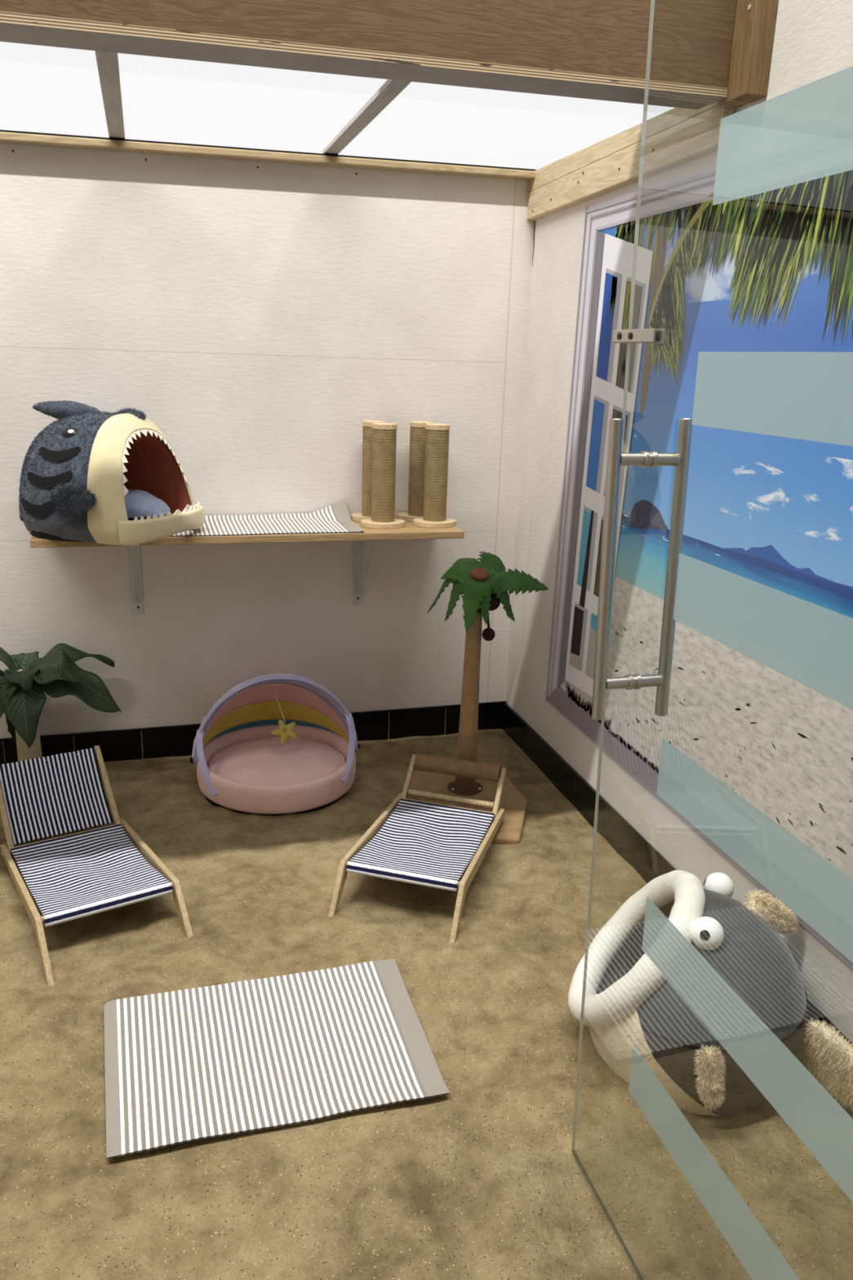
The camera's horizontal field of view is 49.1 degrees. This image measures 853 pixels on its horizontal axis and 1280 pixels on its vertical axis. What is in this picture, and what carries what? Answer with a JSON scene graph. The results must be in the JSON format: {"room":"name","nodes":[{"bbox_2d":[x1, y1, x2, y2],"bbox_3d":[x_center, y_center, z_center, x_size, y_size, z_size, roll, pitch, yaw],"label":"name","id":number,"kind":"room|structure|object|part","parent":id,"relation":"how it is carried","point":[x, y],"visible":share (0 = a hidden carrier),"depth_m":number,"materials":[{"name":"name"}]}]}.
{"room":"cat boarding room","nodes":[
{"label":"cat boarding room","id":0,"kind":"room"},
{"bbox_2d":[0,142,534,738],"bbox_3d":[-0.900,-0.506,3.112,2.750,2.096,0.102,-3,18,-16],"label":"wall","id":1,"kind":"structure","parent":0,"point":[255,313],"depth_m":3.10,"materials":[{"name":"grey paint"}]},
{"bbox_2d":[29,516,464,613],"bbox_3d":[-0.562,-0.217,3.083,1.333,0.317,0.309,-3,18,-16],"label":"wall shelf","id":2,"kind":"object","parent":1,"relation":"attached to","point":[410,531],"visible":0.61,"depth_m":3.00,"materials":[{"name":"brown wood"}]},
{"bbox_2d":[18,400,204,546],"bbox_3d":[-0.944,-0.509,2.787,0.537,0.389,0.515,-3,18,-16],"label":"bed","id":3,"kind":"object","parent":2,"relation":"on","point":[91,474],"visible":1,"depth_m":2.67,"materials":[{"name":"grey fabric"}]},
{"bbox_2d":[124,488,170,518],"bbox_3d":[-0.958,-0.424,2.825,0.350,0.066,0.331,-3,18,-16],"label":"cushion","id":4,"kind":"object","parent":3,"relation":"on","point":[139,503],"depth_m":2.77,"materials":[{"name":"fabric"}]},
{"bbox_2d":[166,498,364,537],"bbox_3d":[-0.542,-0.401,3.031,0.632,0.064,0.296,-3,18,-16],"label":"striped mat","id":5,"kind":"object","parent":2,"relation":"on","point":[335,517],"visible":0.8,"depth_m":3.07,"materials":[{"name":"beige fabric"}]},
{"bbox_2d":[351,420,386,521],"bbox_3d":[-0.183,-0.576,3.184,0.148,0.335,0.110,-3,18,-16],"label":"post","id":6,"kind":"object","parent":2,"relation":"on","point":[367,428],"visible":0.53,"depth_m":3.14,"materials":[{"name":"beige fabric"}]},
{"bbox_2d":[360,422,404,528],"bbox_3d":[-0.140,-0.542,3.075,0.150,0.335,0.116,-3,18,-16],"label":"post","id":7,"kind":"object","parent":2,"relation":"on","point":[384,434],"visible":1,"depth_m":3.05,"materials":[{"name":"beige fabric"}]},
{"bbox_2d":[396,421,433,521],"bbox_3d":[-0.025,-0.584,3.228,0.148,0.335,0.110,-3,18,-16],"label":"post","id":8,"kind":"object","parent":2,"relation":"on","point":[417,428],"visible":0.61,"depth_m":3.18,"materials":[{"name":"beige fabric"}]},
{"bbox_2d":[413,423,456,528],"bbox_3d":[0.033,-0.550,3.123,0.150,0.335,0.116,-3,18,-16],"label":"post","id":9,"kind":"object","parent":2,"relation":"on","point":[437,435],"visible":1,"depth_m":3.10,"materials":[{"name":"beige fabric"}]},
{"bbox_2d":[0,701,506,764],"bbox_3d":[-0.915,0.390,3.329,2.549,0.176,0.012,-3,18,-16],"label":"baseboard","id":10,"kind":"structure","parent":1,"relation":"attached to","point":[134,744],"depth_m":3.33,"materials":[{"name":"black tile"}]},
{"bbox_2d":[0,129,536,180],"bbox_3d":[-0.857,-1.453,2.746,2.530,0.069,0.049,-3,18,-16],"label":"batten","id":11,"kind":"object","parent":1,"relation":"attached to","point":[15,137],"visible":1,"depth_m":2.83,"materials":[{"name":"beige wood"}]},
{"bbox_2d":[0,728,852,1279],"bbox_3d":[-0.312,1.040,1.350,2.550,0.053,4.350,-3,18,-16],"label":"floor","id":12,"kind":"structure","parent":0,"point":[483,1179],"depth_m":1.80,"materials":[{"name":"beige sand"}]},
{"bbox_2d":[0,643,120,761],"bbox_3d":[-1.271,0.266,3.014,0.546,0.474,0.281,-3,18,-16],"label":"plant","id":13,"kind":"object","parent":12,"relation":"on","point":[23,698],"visible":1,"depth_m":2.97,"materials":[{"name":"green plant"}]},
{"bbox_2d":[0,745,193,985],"bbox_3d":[-0.939,0.566,2.533,0.351,0.222,0.857,-9,20,-31],"label":"deck chair","id":14,"kind":"object","parent":12,"relation":"on","point":[81,874],"visible":1,"depth_m":2.63,"materials":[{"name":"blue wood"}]},
{"bbox_3d":[-1.227,0.493,2.700,0.015,0.199,0.243,-9,20,-31],"label":"post","id":15,"kind":"part","parent":14,"relation":"part of","materials":[{"name":"brown wood"}]},
{"bbox_3d":[-1.032,0.652,2.388,0.015,0.124,0.678,-9,20,-31],"label":"frame","id":16,"kind":"part","parent":14,"relation":"part of","materials":[{"name":"brown wood"}]},
{"bbox_3d":[-0.974,0.455,2.854,0.015,0.199,0.243,-9,20,-31],"label":"post","id":17,"kind":"part","parent":14,"relation":"part of","materials":[{"name":"brown wood"}]},
{"bbox_3d":[-0.752,0.610,2.558,0.015,0.124,0.678,-9,20,-31],"label":"frame","id":18,"kind":"part","parent":14,"relation":"part of","materials":[{"name":"brown wood"}]},
{"bbox_2d":[189,673,359,815],"bbox_3d":[-0.501,0.302,3.123,0.535,0.395,0.532,5,17,8],"label":"bed","id":19,"kind":"object","parent":12,"relation":"on","point":[242,767],"visible":1,"depth_m":3.12,"materials":[{"name":"pink fabric"}]},
{"bbox_2d":[208,736,345,785],"bbox_3d":[-0.504,0.398,3.153,0.458,0.050,0.458,-3,18,-16],"label":"cushion","id":20,"kind":"object","parent":19,"relation":"on","point":[232,760],"depth_m":3.10,"materials":[{"name":"pink fabric"}]},
{"bbox_2d":[271,687,297,744],"bbox_3d":[-0.485,0.253,3.138,0.083,0.156,0.134,-3,18,-16],"label":"toy","id":21,"kind":"object","parent":19,"relation":"hanging from","point":[284,731],"visible":1,"depth_m":3.11,"materials":[{"name":"beige fabric"}]},
{"bbox_2d":[103,959,449,1159],"bbox_3d":[-0.334,0.846,1.950,0.666,0.019,0.451,-3,18,-16],"label":"striped rug","id":22,"kind":"object","parent":12,"relation":"on","point":[189,1064],"visible":1,"depth_m":1.92,"materials":[{"name":"beige fabric"}]},
{"bbox_2d":[328,753,506,942],"bbox_3d":[0.006,0.563,2.676,0.340,0.192,0.725,6,18,15],"label":"deck chair","id":23,"kind":"object","parent":12,"relation":"on","point":[414,842],"visible":0.99,"depth_m":2.68,"materials":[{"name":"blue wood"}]},
{"bbox_3d":[-0.163,0.587,2.686,0.015,0.131,0.638,6,18,15],"label":"frame","id":24,"kind":"part","parent":23,"relation":"part of","materials":[{"name":"brown wood"}]},
{"bbox_3d":[-0.057,0.448,2.968,0.015,0.130,0.143,6,18,15],"label":"post","id":25,"kind":"part","parent":23,"relation":"part of","materials":[{"name":"brown wood"}]},
{"bbox_3d":[0.149,0.622,2.604,0.015,0.131,0.638,6,18,15],"label":"frame","id":26,"kind":"part","parent":23,"relation":"part of","materials":[{"name":"brown wood"}]},
{"bbox_3d":[0.225,0.480,2.894,0.015,0.130,0.143,6,18,15],"label":"post","id":27,"kind":"part","parent":23,"relation":"part of","materials":[{"name":"brown wood"}]},
{"bbox_2d":[409,551,548,844],"bbox_3d":[0.179,0.149,2.963,0.403,0.807,0.611,-3,18,-16],"label":"cat tree","id":28,"kind":"object","parent":12,"relation":"on","point":[484,586],"visible":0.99,"depth_m":2.97,"materials":[{"name":"beige carpet"}]},
{"bbox_3d":[0.144,0.524,3.070,0.355,0.026,0.611,-3,18,-16],"label":"plate","id":29,"kind":"part","parent":28,"relation":"part of","materials":[{"name":"beige wood"}]},
{"bbox_3d":[0.158,-0.136,2.934,0.088,0.104,0.088,-3,18,-16],"label":"crown","id":30,"kind":"part","parent":28,"relation":"part of","materials":[{"name":"green fabric"}]},
{"bbox_3d":[0.193,-0.073,2.934,0.018,0.078,0.012,3,17,5],"label":"cord","id":31,"kind":"part","parent":28,"relation":"part of","materials":[{"name":"black fabric"}]},
{"bbox_2d":[568,870,852,1115],"bbox_3d":[0.568,0.705,1.931,0.509,0.379,0.576,-3,18,-16],"label":"bed","id":32,"kind":"object","parent":12,"relation":"on","point":[628,1001],"visible":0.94,"depth_m":1.82,"materials":[{"name":"black fabric"}]},
{"bbox_2d":[571,0,852,1279],"bbox_3d":[0.439,-0.018,0.957,0.130,2.296,1.162,-3,18,-16],"label":"door","id":33,"kind":"structure","parent":12,"relation":"on","point":[802,134],"depth_m":1.14,"materials":[{"name":"clear glass"}]},
{"bbox_3d":[0.263,-0.096,1.359,0.020,0.441,0.045,-3,18,-16],"label":"handle","id":34,"kind":"part","parent":33,"relation":"part of","materials":[{"name":"metal"}]},
{"bbox_3d":[0.439,-0.018,0.957,0.006,2.296,1.162,-3,18,-16],"label":"glass pane","id":35,"kind":"part","parent":33,"relation":"part of","materials":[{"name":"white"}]},
{"bbox_2d":[506,0,852,1042],"bbox_3d":[1.002,-0.310,1.324,0.101,2.885,4.350,-3,18,-16],"label":"wall","id":36,"kind":"structure","parent":0,"point":[813,40],"depth_m":2.98,"materials":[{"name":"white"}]},
{"bbox_2d":[527,101,735,220],"bbox_3d":[0.513,-1.321,2.603,0.030,0.145,1.149,-3,18,-16],"label":"beam","id":37,"kind":"structure","parent":36,"relation":"attached to","point":[676,136],"depth_m":2.50,"materials":[{"name":"brown wood"}]},
{"bbox_2d":[502,702,852,1045],"bbox_3d":[0.907,0.952,1.692,0.012,0.172,4.349,-3,18,-16],"label":"baseboard","id":38,"kind":"structure","parent":36,"relation":"attached to","point":[624,839],"depth_m":2.94,"materials":[{"name":"black tile"}]},
{"bbox_2d":[545,164,852,969],"bbox_3d":[0.773,-0.205,1.952,0.006,1.580,2.368,-3,18,-16],"label":"mural","id":39,"kind":"object","parent":36,"relation":"attached to","point":[770,271],"visible":0.8,"depth_m":2.23,"materials":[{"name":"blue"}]},
{"bbox_2d":[717,0,777,108],"bbox_3d":[0.692,-1.565,1.890,0.054,0.845,0.107,-3,18,-16],"label":"wall post","id":40,"kind":"object","parent":36,"relation":"attached to","point":[754,24],"visible":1,"depth_m":1.95,"materials":[{"name":"brown wood"}]},
{"bbox_3d":[-0.445,-1.453,1.343,2.550,0.857,2.850,-3,18,-16],"label":"ceiling","id":41,"kind":"structure","parent":0,"visible":0},
{"bbox_2d":[94,50,124,138],"bbox_3d":[-0.757,-1.317,2.240,0.044,0.012,1.088,-3,18,-16],"label":"rafter","id":42,"kind":"object","parent":41,"relation":"attached to","point":[108,67],"visible":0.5,"depth_m":2.22,"materials":[{"name":"white wood"}]},
{"bbox_2d":[322,79,411,155],"bbox_3d":[-0.151,-1.360,2.410,0.044,0.012,1.088,-3,18,-16],"label":"rafter","id":43,"kind":"object","parent":41,"relation":"attached to","point":[389,90],"visible":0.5,"depth_m":2.40,"materials":[{"name":"white wood"}]},
{"bbox_2d":[0,0,736,109],"bbox_3d":[-0.552,-1.524,1.603,2.495,0.918,0.117,-3,18,-16],"label":"ceiling beam","id":44,"kind":"structure","parent":41,"relation":"attached to","point":[584,49],"depth_m":1.84,"materials":[{"name":"brown wood"}]}
]}

